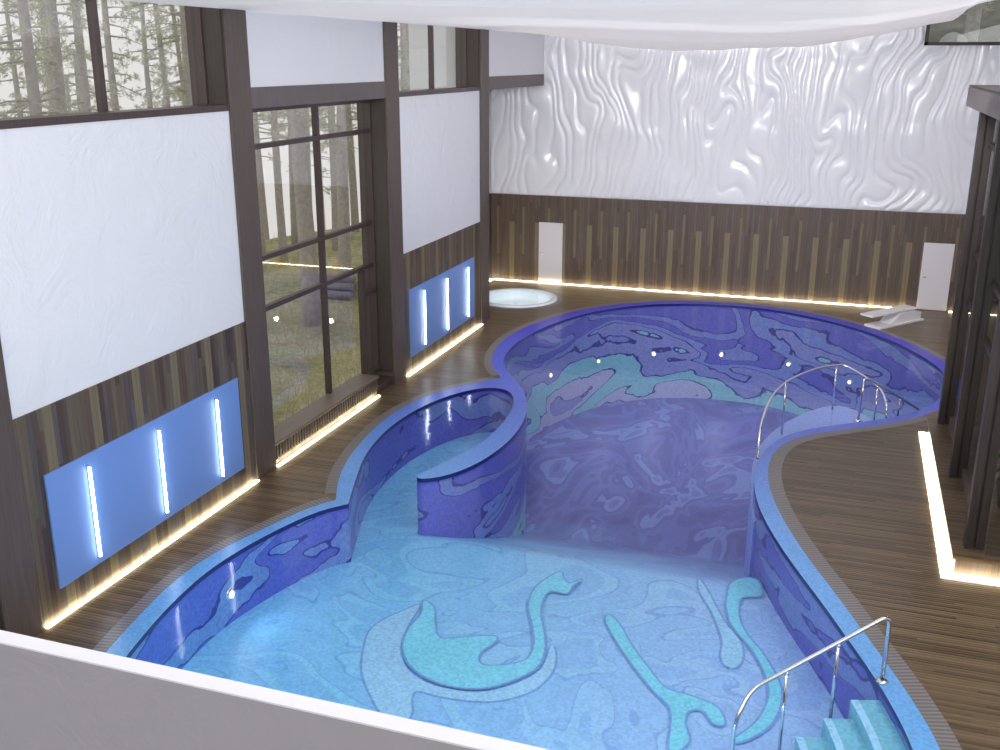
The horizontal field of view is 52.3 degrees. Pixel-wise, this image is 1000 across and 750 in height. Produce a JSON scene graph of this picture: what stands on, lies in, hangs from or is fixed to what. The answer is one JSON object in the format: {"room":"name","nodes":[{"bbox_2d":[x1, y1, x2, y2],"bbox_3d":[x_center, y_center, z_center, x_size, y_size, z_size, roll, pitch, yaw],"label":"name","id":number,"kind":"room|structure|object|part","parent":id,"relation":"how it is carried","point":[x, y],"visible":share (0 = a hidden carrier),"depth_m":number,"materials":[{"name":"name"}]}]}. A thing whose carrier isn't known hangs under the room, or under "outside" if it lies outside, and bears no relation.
{"room":"spa","nodes":[
{"label":"spa","id":0,"kind":"room"},
{"bbox_2d":[0,644,473,749],"bbox_3d":[-0.807,1.880,4.008,13.580,1.396,0.073,6,18,18],"label":"wall","id":1,"kind":"structure","parent":0,"point":[48,702],"depth_m":4.01,"materials":[{"name":"grey paint"}]},
{"bbox_2d":[0,630,549,749],"bbox_3d":[-0.805,1.209,3.800,13.580,0.008,0.075,6,18,18],"label":"railing","id":2,"kind":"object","parent":1,"relation":"on","point":[384,721],"depth_m":3.82,"materials":[{"name":"grey"}]},
{"bbox_2d":[0,11,544,418],"bbox_3d":[-5.698,-2.084,16.247,1.850,8.900,38.900,6,18,18],"label":"wall","id":3,"kind":"structure","parent":0,"point":[119,246],"depth_m":15.16,"materials":[{"name":"white paint"}]},
{"bbox_2d":[0,608,3,630],"bbox_3d":[-7.009,1.103,10.182,0.040,6.400,4.300,6,18,18],"label":"trim","id":4,"kind":"structure","parent":3,"relation":"attached to","point":[1,621],"depth_m":12.90,"materials":[{"name":"brown wood"}]},
{"bbox_2d":[0,0,229,128],"bbox_3d":[-5.492,-4.722,13.832,0.531,2.430,5.360,6,18,18],"label":"window","id":5,"kind":"structure","parent":3,"relation":"in","point":[206,23],"depth_m":15.78,"materials":[{"name":"brown wood"}]},
{"bbox_3d":[-5.418,-3.601,14.152,0.370,0.100,5.340,6,18,18],"label":"sill","id":6,"kind":"part","parent":5,"relation":"part of","materials":[{"name":"brown wood"}]},
{"bbox_2d":[13,321,256,627],"bbox_3d":[-5.240,1.207,15.682,0.040,2.950,5.630,6,18,18],"label":"wall paneling","id":7,"kind":"structure","parent":3,"relation":"attached to","point":[49,437],"depth_m":14.76,"materials":[{"name":"brown wood"}]},
{"bbox_2d":[43,378,244,588],"bbox_3d":[-5.212,1.478,15.634,0.094,1.660,4.550,6,18,18],"label":"wall light","id":8,"kind":"object","parent":3,"relation":"attached to","point":[99,502],"visible":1,"depth_m":15.21,"materials":[{"name":"blue glass"}]},
{"bbox_2d":[252,98,392,393],"bbox_3d":[-3.585,-2.293,20.527,0.510,6.170,5.380,6,18,18],"label":"window","id":9,"kind":"structure","parent":3,"relation":"in","point":[373,131],"depth_m":22.37,"materials":[{"name":"brown wood"}]},
{"bbox_2d":[399,25,479,96],"bbox_3d":[-1.642,-8.076,24.669,0.531,2.430,5.360,6,18,18],"label":"window","id":10,"kind":"structure","parent":3,"relation":"in","point":[469,38],"depth_m":26.99,"materials":[{"name":"brown wood"}]},
{"bbox_3d":[-1.808,-8.093,24.723,0.182,2.430,5.340,6,18,18],"label":"frame","id":11,"kind":"part","parent":10,"relation":"part of","materials":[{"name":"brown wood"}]},
{"bbox_3d":[-1.568,-6.955,24.990,0.370,0.100,5.340,6,18,18],"label":"sill","id":12,"kind":"part","parent":10,"relation":"part of","materials":[{"name":"brown wood"}]},
{"bbox_2d":[403,222,480,374],"bbox_3d":[-1.394,-2.144,26.510,0.040,2.950,5.530,6,18,18],"label":"trim","id":13,"kind":"structure","parent":3,"relation":"attached to","point":[423,263],"depth_m":26.07,"materials":[{"name":"brown wood"}]},
{"bbox_2d":[409,257,474,356],"bbox_3d":[-1.411,-1.834,26.336,0.094,1.660,4.430,6,18,18],"label":"wall light","id":14,"kind":"object","parent":3,"relation":"attached to","point":[440,304],"visible":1,"depth_m":26.07,"materials":[{"name":"blue glass"}]},
{"bbox_2d":[251,81,385,108],"bbox_3d":[-3.464,-5.395,19.525,0.330,0.350,5.360,6,18,18],"label":"header beam","id":15,"kind":"structure","parent":0,"point":[293,95],"depth_m":19.04,"materials":[{"name":"brown wood"}]},
{"bbox_2d":[408,24,489,193],"bbox_3d":[-1.366,-6.849,31.638,0.300,8.900,6.200,6,18,18],"label":"wall","id":16,"kind":"structure","parent":0,"point":[413,29],"depth_m":28.02,"materials":[{"name":"white paint"}]},
{"bbox_2d":[489,193,490,279],"bbox_3d":[-1.234,-3.956,32.387,0.050,2.930,5.780,6,18,18],"label":"trim","id":17,"kind":"structure","parent":16,"relation":"attached to","point":[490,193],"depth_m":34.82,"materials":[{"name":"brown wood"}]},
{"bbox_2d":[33,279,999,749],"bbox_3d":[1.231,2.875,15.320,16.500,0.001,38.900,6,18,18],"label":"floor","id":18,"kind":"structure","parent":0,"point":[861,498],"depth_m":16.85,"materials":[{"name":"brown wood"}]},
{"bbox_2d":[0,338,43,636],"bbox_3d":[-6.519,-0.806,12.120,0.730,8.900,0.610,6,18,18],"label":"column","id":19,"kind":"structure","parent":18,"relation":"on","point":[20,607],"depth_m":12.92,"materials":[{"name":"brown wood"}]},
{"bbox_2d":[45,480,259,627],"bbox_3d":[-5.215,2.638,16.022,0.055,0.014,5.280,6,18,18],"label":"light strip","id":20,"kind":"object","parent":18,"relation":"on","point":[256,481],"visible":1,"depth_m":15.47,"materials":[{"name":"white plastic"}]},
{"bbox_2d":[93,497,331,652],"bbox_3d":[-4.231,2.849,15.352,1.047,0.001,5.470,6,18,18],"label":"drain grate","id":21,"kind":"object","parent":18,"relation":"on","point":[107,641],"visible":0.97,"depth_m":15.04,"materials":[{"name":"grey plastic"}]},
{"bbox_2d":[184,6,276,479],"bbox_3d":[-4.603,-2.476,17.516,0.730,8.900,0.640,6,18,18],"label":"column","id":22,"kind":"structure","parent":18,"relation":"on","point":[234,26],"depth_m":17.30,"materials":[{"name":"brown wood"}]},
{"bbox_2d":[274,374,378,464],"bbox_3d":[-3.691,0.842,21.071,0.500,0.460,4.520,6,18,18],"label":"radiator cover","id":23,"kind":"object","parent":18,"relation":"on","point":[311,421],"visible":0.97,"depth_m":20.83,"materials":[{"name":"brown wood"}]},
{"bbox_2d":[276,395,379,466],"bbox_3d":[-3.444,1.083,21.047,0.060,0.014,4.420,6,18,18],"label":"light strip","id":24,"kind":"object","parent":18,"relation":"on","point":[377,396],"visible":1,"depth_m":20.74,"materials":[{"name":"white plastic"}]},
{"bbox_2d":[357,22,406,383],"bbox_3d":[-2.678,-4.153,22.935,0.730,8.900,0.660,6,18,18],"label":"column","id":25,"kind":"structure","parent":18,"relation":"on","point":[390,35],"depth_m":22.84,"materials":[{"name":"brown wood"}]},
{"bbox_2d":[375,374,392,393],"bbox_3d":[-2.845,0.214,23.538,0.470,0.200,0.800,6,18,18],"label":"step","id":26,"kind":"structure","parent":18,"relation":"on","point":[384,381],"depth_m":23.56,"materials":[{"name":"brown wood"}]},
{"bbox_2d":[325,376,495,493],"bbox_3d":[-1.952,1.020,21.263,1.498,0.001,7.488,6,18,18],"label":"drain grate","id":27,"kind":"object","parent":18,"relation":"on","point":[332,482],"visible":1,"depth_m":20.66,"materials":[{"name":"grey plastic"}]},
{"bbox_2d":[407,324,482,375],"bbox_3d":[-1.366,-0.716,26.860,0.055,0.014,5.280,6,18,18],"label":"light strip","id":28,"kind":"object","parent":18,"relation":"on","point":[441,352],"visible":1,"depth_m":26.50,"materials":[{"name":"white plastic"}]},
{"bbox_2d":[455,27,488,323],"bbox_3d":[-0.750,-5.832,28.363,0.730,8.900,0.660,6,18,18],"label":"column","id":29,"kind":"structure","parent":18,"relation":"on","point":[483,34],"depth_m":28.07,"materials":[{"name":"brown wood"}]},
{"bbox_2d":[106,301,944,749],"bbox_3d":[3.120,3.008,20.383,12.200,3.254,26.800,6,18,18],"label":"swimming pool","id":30,"kind":"object","parent":18,"relation":"in","point":[590,555],"visible":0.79,"depth_m":17.19,"materials":[{"name":"tile"}]},
{"bbox_2d":[227,588,233,600],"bbox_3d":[-4.142,3.384,15.707,0.045,0.200,0.200,5,18,15],"label":"pool light","id":31,"kind":"object","parent":30,"relation":"attached to","point":[230,594],"visible":1,"depth_m":15.67,"materials":[{"name":"silver metal"}]},
{"bbox_2d":[718,352,724,357],"bbox_3d":[6.958,-0.625,32.042,0.200,0.200,0.045,5,18,15],"label":"pool light","id":32,"kind":"object","parent":30,"relation":"attached to","point":[721,354],"visible":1,"depth_m":32.03,"materials":[{"name":"silver metal"}]},
{"bbox_2d":[730,616,891,749],"bbox_3d":[3.720,3.924,12.239,2.156,1.992,0.178,-5,18,-17],"label":"handrail","id":33,"kind":"object","parent":30,"relation":"on","point":[882,680],"visible":0.98,"depth_m":12.13,"materials":[{"name":"silver metal"}]},
{"bbox_3d":[3.391,4.182,12.260,0.041,1.425,0.043,6,18,18],"label":"post","id":34,"kind":"part","parent":33,"relation":"part of","materials":[{"name":"silver metal"}]},
{"bbox_3d":[4.032,3.764,12.312,0.041,1.195,0.043,6,18,18],"label":"post","id":35,"kind":"part","parent":33,"relation":"part of","materials":[{"name":"silver metal"}]},
{"bbox_2d":[756,364,887,458],"bbox_3d":[6.337,0.746,21.294,4.659,1.227,1.636,-12,21,-34],"label":"handrail","id":36,"kind":"object","parent":30,"relation":"on","point":[833,365],"visible":0.92,"depth_m":21.66,"materials":[{"name":"silver metal"}]},
{"bbox_3d":[5.994,0.690,21.519,0.040,1.200,0.042,6,18,18],"label":"post","id":37,"kind":"part","parent":36,"relation":"part of","materials":[{"name":"silver metal"}]},
{"bbox_3d":[7.571,0.286,23.067,0.040,1.060,0.042,6,18,18],"label":"post","id":38,"kind":"part","parent":36,"relation":"part of","materials":[{"name":"silver metal"}]},
{"bbox_2d":[854,378,918,421],"bbox_3d":[8.285,0.453,21.699,1.770,0.995,0.148,-8,19,-24],"label":"handrail","id":39,"kind":"object","parent":30,"relation":"on","point":[858,419],"visible":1,"depth_m":21.47,"materials":[{"name":"silver metal"}]},
{"bbox_3d":[7.939,0.606,21.532,0.036,0.800,0.038,6,18,18],"label":"post","id":40,"kind":"part","parent":39,"relation":"part of","materials":[{"name":"silver metal"}]},
{"bbox_2d":[489,288,561,308],"bbox_3d":[0.536,-2.142,32.508,2.900,0.740,2.900,6,18,18],"label":"hot tub","id":41,"kind":"object","parent":18,"relation":"in","point":[511,298],"visible":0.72,"depth_m":33.24,"materials":[{"name":"white plastic"}]},
{"bbox_2d":[491,278,889,307],"bbox_3d":[6.157,-2.673,33.216,13.650,0.014,0.050,6,18,18],"label":"light strip","id":42,"kind":"object","parent":18,"relation":"on","point":[491,278],"visible":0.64,"depth_m":33.11,"materials":[{"name":"white plastic"}]},
{"bbox_2d":[484,300,945,375],"bbox_3d":[5.910,-0.906,27.522,11.460,0.001,9.895,6,18,18],"label":"drain grate","id":43,"kind":"object","parent":18,"relation":"on","point":[488,365],"visible":1,"depth_m":28.98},
{"bbox_2d":[768,416,961,749],"bbox_3d":[5.711,2.516,16.484,3.039,0.001,12.649,6,18,18],"label":"drain grate","id":44,"kind":"object","parent":18,"relation":"on","point":[945,738],"visible":0.99,"depth_m":14.62,"materials":[{"name":"grey plastic"}]},
{"bbox_2d":[860,305,923,329],"bbox_3d":[11.270,-1.674,29.323,2.280,0.430,0.540,-11,20,-31],"label":"springboard","id":45,"kind":"object","parent":18,"relation":"on","point":[903,314],"visible":1,"depth_m":29.22,"materials":[{"name":"white plastic"}]},
{"bbox_3d":[11.396,-1.525,29.453,1.980,0.070,0.540,-11,20,-31],"label":"plate","id":46,"kind":"part","parent":45,"relation":"part of","materials":[{"name":"white plastic"}]},
{"bbox_3d":[11.589,-1.637,29.291,0.927,0.240,0.010,-11,20,-31],"label":"panel","id":47,"kind":"part","parent":45,"relation":"part of","materials":[{"name":"white plastic"}]},
{"bbox_2d":[919,432,952,572],"bbox_3d":[7.650,2.052,17.992,0.180,0.012,6.280,6,18,18],"label":"light strip","id":48,"kind":"object","parent":18,"relation":"on","point":[943,552],"visible":1,"depth_m":17.33,"materials":[{"name":"white plastic"}]},
{"bbox_2d":[927,85,999,578],"bbox_3d":[9.095,-1.061,16.515,3.060,6.840,6.480,6,18,18],"label":"wooden structure","id":49,"kind":"object","parent":18,"relation":"on","point":[966,463],"visible":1,"depth_m":16.93,"materials":[{"name":"brown wood"}]},
{"bbox_3d":[8.870,-1.999,19.588,0.110,6.190,0.220,6,18,18],"label":"bay post","id":50,"kind":"part","parent":49,"relation":"part of","materials":[{"name":"brown wood"}]},
{"bbox_3d":[7.948,-1.196,16.992,0.110,6.190,0.220,6,18,18],"label":"bay post","id":51,"kind":"part","parent":49,"relation":"part of","materials":[{"name":"brown wood"}]},
{"bbox_3d":[8.594,-1.669,18.202,0.001,6.000,2.650,6,18,18],"label":"bay pane","id":52,"kind":"part","parent":49,"relation":"part of","materials":[{"name":"clear glass"}]},
{"bbox_3d":[7.026,-0.392,14.395,0.110,6.190,0.220,6,18,18],"label":"bay post","id":53,"kind":"part","parent":49,"relation":"part of","materials":[{"name":"brown wood"}]},
{"bbox_3d":[7.672,-0.866,15.606,0.001,6.000,2.650,6,18,18],"label":"bay pane","id":54,"kind":"part","parent":49,"relation":"part of","materials":[{"name":"clear glass"}]},
{"bbox_2d":[978,435,999,507],"bbox_3d":[8.366,1.179,16.310,1.136,2.057,1.189,-4,18,-12],"label":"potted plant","id":55,"kind":"object","parent":49,"relation":"on","point":[998,469],"visible":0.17,"depth_m":16.55,"materials":[{"name":"green plant"}]},
{"bbox_3d":[8.323,1.946,16.548,0.540,0.450,0.540,6,18,18],"label":"pot","id":56,"kind":"part","parent":55,"relation":"part of","materials":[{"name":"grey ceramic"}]},
{"bbox_2d":[940,571,999,585],"bbox_3d":[7.976,3.096,14.629,3.060,0.012,0.180,6,18,18],"label":"light strip","id":57,"kind":"object","parent":18,"relation":"on","point":[944,574],"visible":1,"depth_m":14.96,"materials":[{"name":"white plastic"}]},
{"bbox_2d":[489,74,543,89],"bbox_3d":[0.393,-8.756,30.385,0.330,0.350,5.370,6,18,18],"label":"header beam","id":58,"kind":"structure","parent":0,"point":[514,81],"depth_m":30.06,"materials":[{"name":"brown wood"}]},
{"bbox_2d":[118,0,993,50],"bbox_3d":[2.105,-5.553,12.357,14.620,2.805,38.620,6,18,18],"label":"ceiling","id":59,"kind":"structure","parent":0,"point":[673,25],"depth_m":17.39,"materials":[{"name":"paint"}]},
{"bbox_2d":[490,33,998,213],"bbox_3d":[7.538,-7.674,31.481,17.100,10.600,0.300,6,18,18],"label":"wall","id":60,"kind":"structure","parent":0,"point":[995,57],"depth_m":32.98,"materials":[{"name":"white paint"}]},
{"bbox_2d":[538,222,562,282],"bbox_3d":[1.691,-4.113,34.379,0.820,2.040,0.118,6,18,18],"label":"door","id":61,"kind":"structure","parent":60,"relation":"in","point":[550,234],"depth_m":34.38,"materials":[{"name":"white wood"}]},
{"bbox_2d":[491,193,965,310],"bbox_3d":[7.485,-3.961,32.456,16.480,2.930,0.050,6,18,18],"label":"wall paneling","id":62,"kind":"structure","parent":60,"relation":"attached to","point":[829,255],"depth_m":32.49,"materials":[{"name":"brown wood"}]},
{"bbox_2d":[491,25,999,213],"bbox_3d":[7.483,-8.199,31.110,16.401,5.922,0.152,6,18,18],"label":"relief panel","id":63,"kind":"object","parent":60,"relation":"attached to","point":[733,117],"visible":0.76,"depth_m":31.19,"materials":[{"name":"white"}]},
{"bbox_2d":[916,242,954,310],"bbox_3d":[13.107,-2.946,30.686,0.850,2.040,0.118,6,18,18],"label":"door","id":64,"kind":"structure","parent":60,"relation":"in","point":[937,259],"depth_m":30.69,"materials":[{"name":"white wood"}]},
{"bbox_2d":[924,24,999,44],"bbox_3d":[13.408,-10.111,28.454,2.720,1.730,0.440,6,18,18],"label":"window","id":65,"kind":"structure","parent":60,"relation":"in","point":[926,42],"depth_m":28.70,"materials":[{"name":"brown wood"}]},
{"bbox_3d":[-5.612,-3.098,34.630,1.657,0.253,0.304,6,18,18],"label":"log","id":66,"kind":"object","parent":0,"visible":0},
{"bbox_2d":[318,273,356,283],"bbox_3d":[-5.657,-3.268,34.437,1.653,0.263,0.260,5,18,17],"label":"log","id":67,"kind":"object","parent":66,"relation":"on","point":[351,279],"visible":0.47,"depth_m":34.20,"materials":[{"name":"wood"}]},
{"label":"outside","id":68,"kind":"structure","parent":0,"visible":0},
{"bbox_2d":[263,228,362,425],"bbox_3d":[-18.956,5.423,57.602,49.850,29.333,129.000,6,18,18],"label":"ground","id":69,"kind":"structure","parent":68,"point":[354,235],"depth_m":29.41,"materials":[{"name":"green plant"}]},
{"bbox_2d":[0,0,42,117],"bbox_3d":[-19.902,-9.095,43.019,4.245,14.423,3.573,-8,19,-23],"label":"pine tree","id":70,"kind":"object","parent":69,"relation":"on","point":[15,76],"visible":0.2,"depth_m":42.01,"materials":[{"name":"green plant"}]},
{"bbox_2d":[0,0,71,115],"bbox_3d":[-10.075,-5.987,22.410,3.495,14.106,4.151,6,18,18],"label":"pine tree","id":71,"kind":"object","parent":69,"relation":"on","point":[32,77],"visible":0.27,"depth_m":21.93,"materials":[{"name":"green plant"}]},
{"bbox_2d":[0,0,99,117],"bbox_3d":[-11.182,-7.784,24.893,3.170,16.264,4.592,15,23,40],"label":"pine tree","id":72,"kind":"object","parent":69,"relation":"on","point":[55,62],"visible":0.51,"depth_m":24.89,"materials":[{"name":"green plant"}]},
{"bbox_2d":[45,73,74,112],"bbox_3d":[-23.224,-8.270,56.426,4.791,16.280,4.033,-14,22,-37],"label":"pine tree","id":73,"kind":"object","parent":69,"relation":"on","point":[67,93],"visible":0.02,"depth_m":54.16,"materials":[{"name":"green plant"}]},
{"bbox_2d":[2,0,119,114],"bbox_3d":[-15.248,-11.075,34.578,4.150,16.754,4.930,-14,22,-38],"label":"pine tree","id":74,"kind":"object","parent":69,"relation":"on","point":[47,52],"visible":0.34,"depth_m":34.42,"materials":[{"name":"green plant"}]},
{"bbox_2d":[10,0,150,115],"bbox_3d":[-12.424,-9.026,30.704,3.724,15.032,4.424,-3,18,-10],"label":"pine tree","id":75,"kind":"object","parent":69,"relation":"on","point":[82,75],"visible":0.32,"depth_m":30.33,"materials":[{"name":"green plant"}]},
{"bbox_2d":[63,49,110,112],"bbox_3d":[-20.499,-9.081,50.912,4.088,13.891,3.441,2,17,5],"label":"pine tree","id":76,"kind":"object","parent":69,"relation":"on","point":[74,68],"visible":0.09,"depth_m":49.52,"materials":[{"name":"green plant"}]},
{"bbox_2d":[69,0,151,110],"bbox_3d":[-14.800,-10.807,38.730,3.646,14.718,4.331,-8,19,-24],"label":"pine tree","id":77,"kind":"object","parent":69,"relation":"on","point":[107,37],"visible":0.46,"depth_m":38.45,"materials":[{"name":"green plant"}]},
{"bbox_2d":[113,2,179,108],"bbox_3d":[-15.639,-11.270,45.684,4.076,13.851,3.431,12,21,33],"label":"pine tree","id":78,"kind":"object","parent":69,"relation":"on","point":[146,67],"visible":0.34,"depth_m":45.07,"materials":[{"name":"green plant"}]},
{"bbox_2d":[114,1,183,106],"bbox_3d":[-13.575,-11.824,42.369,4.156,14.720,2.869,-11,20,-31],"label":"pine tree","id":79,"kind":"object","parent":69,"relation":"on","point":[161,58],"visible":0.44,"depth_m":41.60,"materials":[{"name":"green plant"}]},
{"bbox_2d":[153,100,164,107],"bbox_3d":[-19.386,-9.612,61.502,2.671,13.706,3.870,-1,17,-2],"label":"pine tree","id":80,"kind":"object","parent":69,"relation":"on","point":[161,101],"visible":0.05,"depth_m":59.05,"materials":[{"name":"green plant"}]},
{"bbox_2d":[128,1,191,105],"bbox_3d":[-11.017,-9.876,34.835,4.036,14.296,2.786,-5,18,-17],"label":"pine tree","id":81,"kind":"object","parent":69,"relation":"on","point":[187,95],"visible":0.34,"depth_m":34.40,"materials":[{"name":"green plant"}]},
{"bbox_2d":[135,4,184,106],"bbox_3d":[-15.240,-12.547,50.365,3.132,16.072,4.538,9,19,26],"label":"pine tree","id":82,"kind":"object","parent":69,"relation":"on","point":[180,68],"visible":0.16,"depth_m":48.94,"materials":[{"name":"green plant"}]},
{"bbox_2d":[143,5,192,106],"bbox_3d":[-11.360,-11.784,36.974,3.249,16.668,4.706,-2,17,-8],"label":"pine tree","id":83,"kind":"object","parent":69,"relation":"on","point":[171,36],"visible":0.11,"depth_m":37.10,"materials":[{"name":"green plant"}]},
{"bbox_2d":[167,17,181,50],"bbox_3d":[-11.461,-12.407,40.783,3.082,15.810,4.464,12,21,34],"label":"pine tree","id":84,"kind":"object","parent":69,"relation":"on","point":[178,21],"visible":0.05,"depth_m":39.97,"materials":[{"name":"green plant"}]},
{"bbox_2d":[253,112,281,253],"bbox_3d":[-9.629,-12.139,39.198,3.132,16.068,4.537,6,18,18],"label":"pine tree","id":85,"kind":"object","parent":69,"relation":"on","point":[256,113],"visible":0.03,"depth_m":40.45,"materials":[{"name":"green plant"}]},
{"bbox_2d":[254,111,287,239],"bbox_3d":[-12.237,-13.471,52.326,4.465,15.813,3.082,-5,18,-15],"label":"pine tree","id":86,"kind":"object","parent":69,"relation":"on","point":[257,136],"visible":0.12,"depth_m":53.11,"materials":[{"name":"green plant"}]},
{"bbox_2d":[253,110,289,262],"bbox_3d":[-8.492,-10.938,38.479,2.737,14.044,3.965,6,18,18],"label":"pine tree","id":87,"kind":"object","parent":69,"relation":"on","point":[282,239],"visible":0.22,"depth_m":39.30,"materials":[{"name":"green plant"}]},
{"bbox_2d":[260,110,321,244],"bbox_3d":[-8.975,-12.320,41.920,4.110,14.556,2.837,3,18,11],"label":"pine tree","id":88,"kind":"object","parent":69,"relation":"on","point":[294,235],"visible":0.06,"depth_m":43.24,"materials":[{"name":"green plant"}]},
{"bbox_2d":[258,108,327,198],"bbox_3d":[-9.522,-13.530,48.236,4.019,14.232,2.774,0,17,-1],"label":"pine tree","id":89,"kind":"object","parent":69,"relation":"on","point":[307,109],"visible":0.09,"depth_m":48.96,"materials":[{"name":"green plant"}]},
{"bbox_2d":[286,108,335,229],"bbox_3d":[-10.852,-13.669,60.378,3.949,13.420,3.325,-3,17,-9],"label":"pine tree","id":90,"kind":"object","parent":69,"relation":"on","point":[327,189],"visible":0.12,"depth_m":60.79,"materials":[{"name":"green plant"}]},
{"bbox_2d":[269,105,357,326],"bbox_3d":[-5.588,-8.694,29.093,3.546,15.330,3.378,6,18,18],"label":"pine tree","id":91,"kind":"object","parent":69,"relation":"on","point":[311,302],"visible":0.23,"depth_m":29.63,"materials":[{"name":"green plant"}]},
{"bbox_2d":[304,104,355,250],"bbox_3d":[-6.828,-12.508,40.414,3.111,15.962,4.507,1,17,4],"label":"pine tree","id":92,"kind":"object","parent":69,"relation":"on","point":[332,150],"visible":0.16,"depth_m":41.87,"materials":[{"name":"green plant"}]},
{"bbox_2d":[320,290,351,298],"bbox_3d":[-5.769,-2.725,34.264,1.652,0.257,0.272,6,18,18],"label":"log","id":93,"kind":"object","parent":69,"relation":"on","point":[338,294],"visible":0.56,"depth_m":34.05,"materials":[{"name":"wood"}]},
{"bbox_2d":[319,104,356,273],"bbox_3d":[-4.884,-9.926,33.397,3.586,15.134,3.936,6,18,18],"label":"pine tree","id":94,"kind":"object","parent":69,"relation":"on","point":[343,209],"visible":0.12,"depth_m":34.15,"materials":[{"name":"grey plant"}]},
{"bbox_2d":[334,289,356,296],"bbox_3d":[-5.663,-2.830,34.557,1.653,0.265,0.260,6,18,17],"label":"log","id":95,"kind":"object","parent":69,"relation":"on","point":[354,292],"visible":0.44,"depth_m":34.29,"materials":[{"name":"wood"}]},
{"bbox_2d":[319,281,353,290],"bbox_3d":[-5.715,-3.004,34.342,1.653,0.264,0.260,6,18,17],"label":"log","id":96,"kind":"object","parent":95,"relation":"on","point":[335,286],"visible":0.56,"depth_m":34.12,"materials":[{"name":"wood"}]},
{"bbox_2d":[318,89,399,231],"bbox_3d":[-6.521,-13.954,45.107,4.506,15.960,3.111,4,18,13],"label":"pine tree","id":97,"kind":"object","parent":69,"relation":"on","point":[351,154],"visible":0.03,"depth_m":46.56,"materials":[{"name":"green plant"}]},
{"bbox_2d":[335,23,400,130],"bbox_3d":[-5.169,-11.717,41.032,3.982,14.104,2.749,-1,17,-3],"label":"pine tree","id":98,"kind":"object","parent":69,"relation":"on","point":[349,119],"visible":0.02,"depth_m":41.59,"materials":[{"name":"green plant"}]},
{"bbox_2d":[397,23,409,90],"bbox_3d":[-3.730,-11.676,40.484,3.567,14.400,4.238,-7,19,-22],"label":"pine tree","id":99,"kind":"object","parent":69,"relation":"on","point":[404,81],"visible":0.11,"depth_m":39.83,"materials":[{"name":"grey plant"}]},
{"bbox_2d":[398,23,409,89],"bbox_3d":[-4.471,-15.386,48.622,4.904,16.665,4.128,13,21,35],"label":"pine tree","id":100,"kind":"object","parent":69,"relation":"on","point":[407,30],"visible":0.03,"depth_m":48.27,"materials":[{"name":"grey plant"}]},
{"bbox_2d":[398,48,409,87],"bbox_3d":[-3.542,-12.907,42.714,4.547,15.452,3.828,-10,20,-29],"label":"pine tree","id":101,"kind":"object","parent":69,"relation":"on","point":[407,48],"visible":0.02,"depth_m":42.91,"materials":[{"name":"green plant"}]},
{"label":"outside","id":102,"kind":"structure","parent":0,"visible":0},
{"bbox_2d":[928,0,999,41],"bbox_3d":[15.915,-13.398,33.533,13.000,6.154,11.400,6,18,18],"label":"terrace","id":103,"kind":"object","parent":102,"point":[989,31],"visible":0.04,"depth_m":32.54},
{"bbox_2d":[939,32,968,41],"bbox_3d":[13.437,-9.616,30.181,1.019,1.028,1.039,6,18,18],"label":"boulder","id":104,"kind":"object","parent":103,"relation":"on","point":[952,36],"visible":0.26,"depth_m":29.85,"materials":[{"name":"grey stone"}]},
{"bbox_2d":[963,1,993,41],"bbox_3d":[14.069,-12.827,30.176,3.938,7.253,3.562,-12,21,-34],"label":"pine tree","id":105,"kind":"object","parent":103,"relation":"on","point":[972,27],"visible":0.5,"depth_m":30.49,"materials":[{"name":"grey plant"}]}
]}

